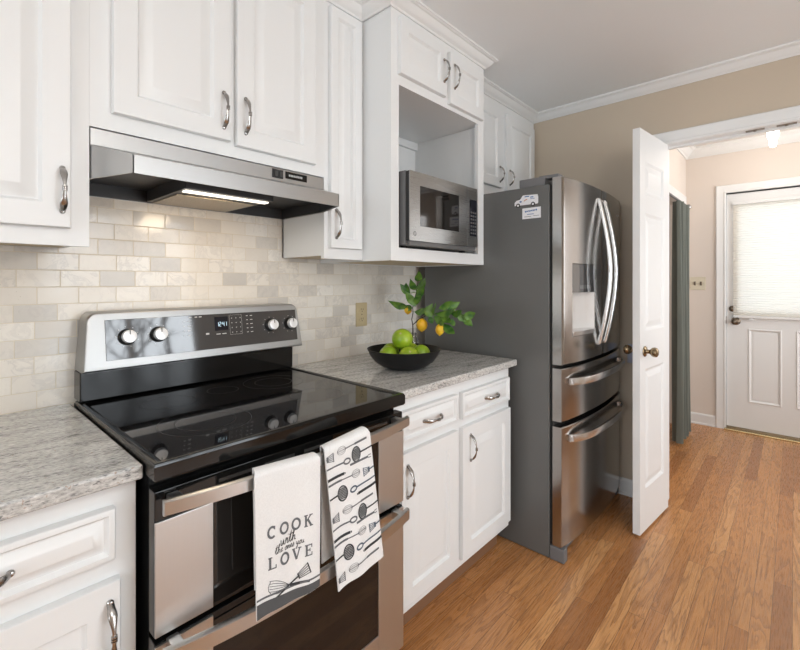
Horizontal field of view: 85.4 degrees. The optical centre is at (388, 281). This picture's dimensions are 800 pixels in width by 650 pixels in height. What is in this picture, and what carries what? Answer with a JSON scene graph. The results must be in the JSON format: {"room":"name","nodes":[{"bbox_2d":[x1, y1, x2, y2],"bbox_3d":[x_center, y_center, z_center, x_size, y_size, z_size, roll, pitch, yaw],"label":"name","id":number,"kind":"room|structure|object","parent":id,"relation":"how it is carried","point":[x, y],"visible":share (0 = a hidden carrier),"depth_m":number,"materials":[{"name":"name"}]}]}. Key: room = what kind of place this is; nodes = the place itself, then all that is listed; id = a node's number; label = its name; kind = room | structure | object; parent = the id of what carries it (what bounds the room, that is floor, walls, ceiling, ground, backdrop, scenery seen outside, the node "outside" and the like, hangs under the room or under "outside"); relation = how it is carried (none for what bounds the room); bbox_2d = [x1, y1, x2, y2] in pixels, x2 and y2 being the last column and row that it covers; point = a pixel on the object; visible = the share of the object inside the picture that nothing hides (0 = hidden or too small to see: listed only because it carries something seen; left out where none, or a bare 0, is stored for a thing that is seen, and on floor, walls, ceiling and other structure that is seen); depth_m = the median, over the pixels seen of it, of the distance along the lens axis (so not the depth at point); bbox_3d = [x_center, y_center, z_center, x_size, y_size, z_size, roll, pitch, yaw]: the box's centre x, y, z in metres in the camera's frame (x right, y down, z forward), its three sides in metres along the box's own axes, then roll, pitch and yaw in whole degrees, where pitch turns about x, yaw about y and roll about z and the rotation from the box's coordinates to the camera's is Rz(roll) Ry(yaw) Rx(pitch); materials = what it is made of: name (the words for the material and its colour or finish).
{"room":"kitchen","nodes":[
{"label":"kitchen","id":0,"kind":"room"},
{"bbox_2d":[0,196,424,414],"bbox_3d":[-1.088,0.068,1.313,0.120,2.440,5.610,0,0,43],"label":"wall","id":1,"kind":"structure","parent":0,"point":[138,255],"depth_m":1.54,"materials":[{"name":"tile"}]},
{"bbox_2d":[0,0,88,247],"bbox_3d":[-1.025,-0.595,1.036,0.346,1.010,0.472,0,0,43],"label":"upper cabinet","id":2,"kind":"object","parent":1,"relation":"attached to","point":[44,44],"visible":1,"depth_m":1.05,"materials":[{"name":"white paint"}]},
{"bbox_2d":[89,0,323,177],"bbox_3d":[-0.600,-0.753,1.490,0.346,0.694,0.771,0,0,43],"label":"upper cabinet","id":3,"kind":"object","parent":1,"relation":"attached to","point":[243,80],"visible":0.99,"depth_m":1.35,"materials":[{"name":"white paint"}]},
{"bbox_2d":[89,127,338,219],"bbox_3d":[-0.565,-0.334,1.457,0.439,0.136,0.768,0,0,43],"label":"range hood","id":4,"kind":"object","parent":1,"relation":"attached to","point":[121,167],"visible":0.98,"depth_m":1.35,"materials":[{"name":"metal"}]},
{"bbox_2d":[282,0,361,259],"bbox_3d":[-0.266,-0.595,1.847,0.346,1.010,0.206,0,0,43],"label":"upper cabinet","id":5,"kind":"object","parent":1,"relation":"attached to","point":[336,233],"visible":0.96,"depth_m":1.74,"materials":[{"name":"white paint"}]},
{"bbox_2d":[356,302,366,326],"bbox_3d":[-0.138,0.169,2.232,0.008,0.122,0.078,0,0,43],"label":"wall outlet","id":6,"kind":"object","parent":1,"relation":"attached to","point":[361,308],"visible":1,"depth_m":2.23,"materials":[{"name":"beige plastic"}]},
{"bbox_2d":[320,6,483,266],"bbox_3d":[0.106,-0.593,2.124,0.509,1.014,0.707,0,0,43],"label":"upper cabinet","id":7,"kind":"object","parent":1,"relation":"attached to","point":[423,99],"visible":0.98,"depth_m":1.86,"materials":[{"name":"white paint"}]},
{"bbox_2d":[399,170,476,252],"bbox_3d":[0.101,-0.296,2.074,0.435,0.314,0.510,0,0,43],"label":"microwave","id":8,"kind":"object","parent":7,"relation":"in","point":[436,214],"visible":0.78,"depth_m":1.87,"materials":[{"name":"grey metal"}]},
{"bbox_2d":[484,94,534,193],"bbox_3d":[0.609,-0.806,2.769,0.359,0.588,0.918,0,0,43],"label":"upper cabinet","id":9,"kind":"object","parent":1,"relation":"attached to","point":[509,138],"visible":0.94,"depth_m":2.71,"materials":[{"name":"white paint"}]},
{"bbox_2d":[362,0,799,111],"bbox_3d":[0.173,-1.192,0.049,3.690,0.080,5.490,0,0,43],"label":"ceiling","id":10,"kind":"structure","parent":0,"point":[550,54],"depth_m":2.04,"materials":[{"name":"paint"}]},
{"bbox_2d":[399,422,799,649],"bbox_3d":[0.991,1.318,0.920,3.690,0.060,7.880,0,0,43],"label":"floor","id":11,"kind":"structure","parent":0,"point":[719,568],"depth_m":1.88,"materials":[{"name":"brown wood"}]},
{"bbox_2d":[0,481,135,649],"bbox_3d":[-1.067,0.847,0.746,0.678,0.882,0.972,0,0,43],"label":"base cabinet","id":12,"kind":"object","parent":11,"relation":"on","point":[68,568],"visible":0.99,"depth_m":0.82,"materials":[{"name":"white paint"}]},
{"bbox_2d":[0,404,142,520],"bbox_3d":[-1.079,0.390,0.754,0.656,0.031,0.986,0,0,43],"label":"countertop","id":13,"kind":"structure","parent":12,"relation":"on","point":[53,455],"depth_m":0.91,"materials":[{"name":"grey stone"}]},
{"bbox_2d":[74,303,408,649],"bbox_3d":[-0.423,0.691,1.355,0.769,1.194,0.783,0,0,43],"label":"range","id":14,"kind":"object","parent":11,"relation":"on","point":[202,398],"visible":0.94,"depth_m":1.21,"materials":[{"name":"black metal"}]},
{"bbox_2d":[74,367,404,482],"bbox_3d":[-0.451,0.381,1.364,0.676,0.038,0.757,0,0,43],"label":"cooktop","id":15,"kind":"object","parent":14,"relation":"in","point":[175,429],"depth_m":1.22,"materials":[{"name":"black glass"}]},
{"bbox_2d":[252,452,319,621],"bbox_3d":[-0.238,0.573,1.000,0.046,0.329,0.176,0,0,43],"label":"dish towel","id":16,"kind":"object","parent":14,"relation":"hanging from","point":[286,492],"visible":1,"depth_m":0.98,"materials":[{"name":"fabric"}]},
{"bbox_2d":[320,426,382,591],"bbox_3d":[-0.098,0.585,1.143,0.056,0.376,0.197,0,0,43],"label":"dish towel","id":17,"kind":"object","parent":14,"relation":"hanging from","point":[350,522],"visible":1,"depth_m":1.12,"materials":[{"name":"fabric"}]},
{"bbox_2d":[326,454,333,462],"bbox_3d":[-0.144,0.439,1.074,0.001,0.024,0.026,0,0,43],"label":"print","id":18,"kind":"object","parent":17,"relation":"on","point":[329,457],"depth_m":1.07,"materials":[{"name":"grey fabric"}]},
{"bbox_2d":[333,512,339,523],"bbox_3d":[-0.130,0.593,1.083,0.001,0.024,0.027,0,0,35],"label":"print","id":19,"kind":"object","parent":17,"relation":"on","point":[336,515],"depth_m":1.09,"materials":[{"name":"grey fabric"}]},
{"bbox_2d":[328,472,345,482],"bbox_3d":[-0.130,0.491,1.087,0.002,0.010,0.058,0,0,43],"label":"print","id":20,"kind":"object","parent":17,"relation":"on","point":[333,477],"depth_m":1.09,"materials":[{"name":"grey fabric"}]},
{"bbox_2d":[327,457,350,470],"bbox_3d":[-0.125,0.461,1.093,0.002,0.017,0.079,0,0,43],"label":"print","id":21,"kind":"object","parent":17,"relation":"on","point":[333,463],"depth_m":1.09,"materials":[{"name":"grey fabric"}]},
{"bbox_2d":[330,485,347,501],"bbox_3d":[-0.125,0.538,1.090,0.003,0.041,0.060,0,0,43],"label":"print","id":22,"kind":"object","parent":17,"relation":"attached to","point":[338,493],"depth_m":1.09,"materials":[{"name":"grey fabric"}]},
{"bbox_2d":[339,572,345,583],"bbox_3d":[-0.116,0.747,1.091,0.001,0.024,0.028,0,0,37],"label":"print","id":23,"kind":"object","parent":17,"relation":"attached to","point":[342,575],"depth_m":1.09,"materials":[{"name":"grey fabric"}]},
{"bbox_2d":[334,531,351,543],"bbox_3d":[-0.116,0.645,1.095,0.004,0.010,0.059,0,0,43],"label":"print","id":24,"kind":"object","parent":17,"relation":"on","point":[340,537],"depth_m":1.10,"materials":[{"name":"grey fabric"}]},
{"bbox_2d":[329,469,359,487],"bbox_3d":[-0.112,0.501,1.105,0.003,0.021,0.106,0,0,43],"label":"print","id":25,"kind":"object","parent":17,"relation":"on","point":[342,478],"depth_m":1.10,"materials":[{"name":"grey fabric"}]},
{"bbox_2d":[333,516,356,532],"bbox_3d":[-0.110,0.615,1.102,0.005,0.017,0.080,0,0,45],"label":"print","id":26,"kind":"object","parent":17,"relation":"on","point":[341,524],"depth_m":1.10,"materials":[{"name":"grey fabric"}]},
{"bbox_2d":[336,544,354,561],"bbox_3d":[-0.110,0.692,1.099,0.005,0.041,0.061,0,0,44],"label":"print","id":27,"kind":"object","parent":17,"relation":"attached to","point":[344,552],"depth_m":1.10,"materials":[{"name":"grey fabric"}]},
{"bbox_2d":[335,526,365,548],"bbox_3d":[-0.097,0.655,1.113,0.005,0.021,0.108,0,0,45],"label":"print","id":28,"kind":"object","parent":17,"relation":"attached to","point":[350,536],"depth_m":1.11,"materials":[{"name":"grey fabric"}]},
{"bbox_2d":[337,437,366,454],"bbox_3d":[-0.094,0.428,1.127,0.001,0.024,0.103,0,0,43],"label":"print","id":29,"kind":"object","parent":17,"relation":"attached to","point":[346,445],"depth_m":1.13,"materials":[{"name":"grey fabric"}]},
{"bbox_2d":[343,492,372,513],"bbox_3d":[-0.077,0.582,1.136,0.105,0.024,0.004,0,0,-45],"label":"print","id":30,"kind":"object","parent":17,"relation":"attached to","point":[360,502],"depth_m":1.13,"materials":[{"name":"grey fabric"}]},
{"bbox_2d":[350,453,370,465],"bbox_3d":[-0.073,0.471,1.146,0.001,0.012,0.076,0,0,43],"label":"print","id":31,"kind":"object","parent":17,"relation":"attached to","point":[357,459],"depth_m":1.15,"materials":[{"name":"grey fabric"}]},
{"bbox_2d":[352,445,371,461],"bbox_3d":[-0.070,0.452,1.151,0.002,0.041,0.073,0,0,43],"label":"print","id":32,"kind":"object","parent":17,"relation":"attached to","point":[360,453],"depth_m":1.15,"materials":[{"name":"grey fabric"}]},
{"bbox_2d":[350,475,374,492],"bbox_3d":[-0.067,0.536,1.149,0.002,0.020,0.091,0,0,42],"label":"print","id":33,"kind":"object","parent":17,"relation":"on","point":[362,483],"depth_m":1.15,"materials":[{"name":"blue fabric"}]},
{"bbox_2d":[349,547,378,571],"bbox_3d":[-0.062,0.736,1.144,0.005,0.024,0.107,0,0,45],"label":"print","id":34,"kind":"object","parent":17,"relation":"attached to","point":[361,562],"depth_m":1.14,"materials":[{"name":"grey fabric"}]},
{"bbox_2d":[357,481,374,494],"bbox_3d":[-0.058,0.551,1.158,0.002,0.015,0.070,0,0,41],"label":"print","id":35,"kind":"object","parent":17,"relation":"on","point":[363,487],"depth_m":1.16,"materials":[{"name":"grey fabric"}]},
{"bbox_2d":[357,508,376,523],"bbox_3d":[-0.057,0.625,1.155,0.001,0.012,0.077,0,0,42],"label":"print","id":36,"kind":"object","parent":17,"relation":"attached to","point":[367,515],"depth_m":1.16,"materials":[{"name":"grey fabric"}]},
{"bbox_2d":[358,500,376,518],"bbox_3d":[-0.054,0.606,1.160,0.002,0.041,0.074,0,0,42],"label":"print","id":37,"kind":"object","parent":17,"relation":"attached to","point":[367,509],"depth_m":1.16,"materials":[{"name":"grey fabric"}]},
{"bbox_2d":[363,465,373,475],"bbox_3d":[-0.054,0.507,1.164,0.002,0.024,0.044,0,0,42],"label":"print","id":38,"kind":"object","parent":17,"relation":"on","point":[368,470],"depth_m":1.16,"materials":[{"name":"grey fabric"}]},
{"bbox_2d":[357,529,380,550],"bbox_3d":[-0.051,0.690,1.158,0.004,0.020,0.093,0,0,43],"label":"print","id":39,"kind":"object","parent":17,"relation":"on","point":[372,537],"depth_m":1.16,"materials":[{"name":"grey fabric"}]},
{"bbox_2d":[363,535,380,550],"bbox_3d":[-0.042,0.705,1.167,0.002,0.015,0.072,0,0,41],"label":"print","id":40,"kind":"object","parent":17,"relation":"on","point":[373,542],"depth_m":1.17,"materials":[{"name":"grey fabric"}]},
{"bbox_2d":[369,520,379,531],"bbox_3d":[-0.038,0.661,1.174,0.002,0.024,0.045,0,0,41],"label":"print","id":41,"kind":"object","parent":17,"relation":"on","point":[374,525],"depth_m":1.17,"materials":[{"name":"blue fabric"}]},
{"bbox_2d":[394,368,510,625],"bbox_3d":[0.082,0.847,1.972,0.678,0.882,0.848,0,0,43],"label":"base cabinet","id":42,"kind":"object","parent":11,"relation":"on","point":[457,437],"visible":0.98,"depth_m":1.72,"materials":[{"name":"white paint"}]},
{"bbox_2d":[292,350,516,398],"bbox_3d":[0.081,0.390,1.991,0.656,0.031,0.880,0,0,43],"label":"countertop","id":43,"kind":"structure","parent":42,"relation":"on","point":[449,368],"depth_m":1.82,"materials":[{"name":"grey stone"}]},
{"bbox_2d":[367,343,440,370],"bbox_3d":[0.067,0.331,1.875,0.318,0.086,0.318,0,0,43],"label":"bowl","id":44,"kind":"object","parent":43,"relation":"on","point":[400,362],"visible":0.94,"depth_m":1.76,"materials":[{"name":"black ceramic"}]},
{"bbox_2d":[380,346,396,353],"bbox_3d":[-0.002,0.313,1.843,0.076,0.077,0.078,0,0,-29],"label":"lime","id":45,"kind":"object","parent":44,"relation":"in","point":[387,349],"visible":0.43,"depth_m":1.82,"materials":[{"name":"green food"}]},
{"bbox_2d":[384,343,398,353],"bbox_3d":[0.010,0.310,1.933,0.074,0.073,0.072,0,0,-39],"label":"lime","id":46,"kind":"object","parent":44,"relation":"in","point":[388,344],"visible":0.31,"depth_m":1.91,"materials":[{"name":"green food"}]},
{"bbox_2d":[399,347,417,353],"bbox_3d":[0.086,0.317,1.826,0.086,0.084,0.084,0,0,-8],"label":"lime","id":47,"kind":"object","parent":44,"relation":"in","point":[406,350],"visible":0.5,"depth_m":1.80,"materials":[{"name":"green food"}]},
{"bbox_2d":[392,329,412,349],"bbox_3d":[0.060,0.249,1.877,0.091,0.089,0.089,0,0,15],"label":"lime","id":48,"kind":"object","parent":47,"relation":"on","point":[401,338],"visible":0.96,"depth_m":1.84,"materials":[{"name":"green food"}]},
{"bbox_2d":[415,345,429,353],"bbox_3d":[0.143,0.312,1.883,0.075,0.075,0.076,0,0,9],"label":"lime","id":49,"kind":"object","parent":44,"relation":"in","point":[420,349],"visible":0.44,"depth_m":1.86,"materials":[{"name":"green food"}]},
{"bbox_2d":[410,332,418,342],"bbox_3d":[0.120,0.314,2.145,0.060,0.120,0.060,0,0,43],"label":"vase","id":50,"kind":"object","parent":43,"relation":"on","point":[415,339],"visible":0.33,"depth_m":2.13,"materials":[{"name":"clear glass"}]},
{"bbox_2d":[389,271,474,335],"bbox_3d":[0.194,0.153,2.093,0.497,0.417,0.118,0,0,43],"label":"branch","id":51,"kind":"object","parent":50,"relation":"in","point":[442,317],"visible":1,"depth_m":2.06,"materials":[{"name":"green plant"}]},
{"bbox_2d":[425,173,624,563],"bbox_3d":[0.848,0.392,2.540,0.898,1.788,0.908,0,0,43],"label":"refrigerator","id":52,"kind":"object","parent":11,"relation":"on","point":[545,294],"visible":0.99,"depth_m":2.12,"materials":[{"name":"grey metal"}]},
{"bbox_2d":[515,194,537,207],"bbox_3d":[0.663,-0.388,2.088,0.119,0.057,0.004,0,0,43],"label":"magnet","id":53,"kind":"object","parent":52,"relation":"attached to","point":[525,199],"visible":1,"depth_m":2.08,"materials":[{"name":"white plastic"}]},
{"bbox_2d":[522,206,540,218],"bbox_3d":[0.683,-0.328,2.071,0.092,0.052,0.002,0,0,43],"label":"magnet","id":54,"kind":"object","parent":52,"relation":"attached to","point":[533,212],"visible":1,"depth_m":2.07,"materials":[{"name":"white paper"}]},
{"bbox_2d":[724,425,799,443],"bbox_3d":[3.270,1.273,3.537,0.830,0.030,0.145,0,0,43],"label":"threshold","id":55,"kind":"object","parent":11,"relation":"on","point":[728,427],"depth_m":3.61,"materials":[{"name":"gold metal"}]},
{"bbox_2d":[534,55,799,479],"bbox_3d":[2.132,0.068,2.057,3.579,2.440,0.120,0,0,43],"label":"wall","id":56,"kind":"structure","parent":0,"point":[593,147],"depth_m":2.62,"materials":[{"name":"beige paint"}]},
{"bbox_2d":[325,0,799,123],"bbox_3d":[0.851,-1.126,0.558,3.158,0.052,3.820,0,0,43],"label":"trim","id":57,"kind":"structure","parent":56,"relation":"attached to","point":[416,11],"depth_m":2.21,"materials":[{"name":"white paint"}]},
{"bbox_2d":[618,477,632,497],"bbox_3d":[1.175,1.239,2.860,0.966,0.098,0.018,0,0,43],"label":"baseboard","id":58,"kind":"structure","parent":56,"relation":"attached to","point":[626,485],"depth_m":2.61,"materials":[{"name":"white paint"}]},
{"bbox_2d":[627,344,632,362],"bbox_3d":[1.476,0.432,2.585,0.090,0.112,0.006,0,0,43],"label":"wall plate","id":59,"kind":"object","parent":56,"relation":"attached to","point":[629,356],"visible":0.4,"depth_m":2.60,"materials":[{"name":"white metal"}]},
{"bbox_2d":[623,127,667,535],"bbox_3d":[1.412,0.251,2.328,0.428,2.050,0.160,0,0,-41],"label":"door","id":60,"kind":"structure","parent":56,"relation":"in","point":[650,154],"depth_m":2.27,"materials":[{"name":"white paint"}]},
{"bbox_2d":[653,105,799,499],"bbox_3d":[1.944,0.218,2.221,1.027,2.140,0.138,0,0,43],"label":"trim","id":61,"kind":"structure","parent":56,"relation":"attached to","point":[785,118],"depth_m":2.30,"materials":[{"name":"white paint"}]},
{"bbox_2d":[677,128,799,159],"bbox_3d":[2.884,-1.164,2.648,2.050,0.085,1.770,0,0,43],"label":"trim","id":62,"kind":"structure","parent":56,"relation":"attached to","point":[789,136],"depth_m":3.70,"materials":[{"name":"white paint"}]},
{"bbox_2d":[669,205,669,421],"bbox_3d":[1.922,0.041,3.721,0.619,2.495,1.700,0,0,43],"label":"wall","id":63,"kind":"structure","parent":0,"point":[669,205],"depth_m":3.99,"materials":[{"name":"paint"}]},
{"bbox_2d":[669,149,685,422],"bbox_3d":[2.141,0.041,3.427,0.100,2.495,1.890,0,0,43],"label":"wall","id":64,"kind":"structure","parent":0,"point":[677,162],"depth_m":3.87,"materials":[{"name":"paint"}]},
{"bbox_2d":[669,184,685,203],"bbox_3d":[2.309,0.261,3.519,0.018,2.055,1.115,0,0,43],"label":"trim","id":65,"kind":"structure","parent":64,"relation":"attached to","point":[672,190],"depth_m":3.62,"materials":[{"name":"white paint"}]},
{"bbox_2d":[669,192,690,208],"bbox_3d":[2.264,-0.647,3.412,0.062,0.048,0.998,0,0,43],"label":"curtain rod","id":66,"kind":"object","parent":64,"relation":"attached to","point":[670,194],"visible":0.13,"depth_m":3.33,"materials":[{"name":"metal"}]},
{"bbox_2d":[672,200,690,443],"bbox_3d":[2.395,0.316,3.544,0.090,1.900,0.410,0,0,43],"label":"curtain","id":67,"kind":"object","parent":66,"relation":"hanging from","point":[681,404],"visible":1,"depth_m":3.44,"materials":[{"name":"green fabric"}]},
{"bbox_2d":[686,142,799,415],"bbox_3d":[3.567,0.041,3.303,2.150,2.495,0.120,0,0,43],"label":"wall","id":68,"kind":"structure","parent":0,"point":[703,174],"depth_m":3.88,"materials":[{"name":"paint"}]},
{"bbox_2d":[690,277,705,289],"bbox_3d":[2.802,0.017,3.925,0.116,0.118,0.018,0,0,43],"label":"light switch","id":69,"kind":"object","parent":68,"relation":"attached to","point":[696,283],"visible":1,"depth_m":3.93,"materials":[{"name":"beige plastic"}]},
{"bbox_2d":[691,412,715,426],"bbox_3d":[2.794,1.239,3.888,0.220,0.098,0.082,0,0,43],"label":"baseboard","id":70,"kind":"structure","parent":68,"relation":"attached to","point":[696,418],"depth_m":3.89,"materials":[{"name":"white paint"}]},
{"bbox_2d":[716,176,799,428],"bbox_3d":[3.285,0.223,3.554,0.950,2.130,0.138,0,0,43],"label":"trim","id":71,"kind":"structure","parent":68,"relation":"attached to","point":[723,191],"depth_m":3.80,"materials":[{"name":"white paint"}]},
{"bbox_2d":[726,187,799,437],"bbox_3d":[3.253,0.248,3.522,0.809,2.020,0.110,0,0,43],"label":"door","id":72,"kind":"structure","parent":68,"relation":"in","point":[763,355],"depth_m":3.65,"materials":[{"name":"white paint"}]},
{"bbox_2d":[733,195,799,319],"bbox_3d":[3.249,-0.182,3.515,0.716,1.016,0.036,0,0,43],"label":"window blind","id":73,"kind":"object","parent":72,"relation":"attached to","point":[766,232],"visible":1,"depth_m":3.60,"materials":[{"name":"fabric"}]},
{"bbox_2d":[695,127,799,146],"bbox_3d":[2.925,-1.247,2.691,2.250,0.080,1.890,0,0,43],"label":"ceiling","id":74,"kind":"structure","parent":0,"point":[796,127],"depth_m":3.63,"materials":[{"name":"paint"}]},
{"bbox_2d":[767,131,778,146],"bbox_3d":[2.841,-1.099,3.202,0.110,0.214,0.110,0,0,43],"label":"ceiling lamp","id":75,"kind":"object","parent":74,"relation":"attached to","point":[772,137],"visible":0.42,"depth_m":3.18,"materials":[{"name":"white paint"}]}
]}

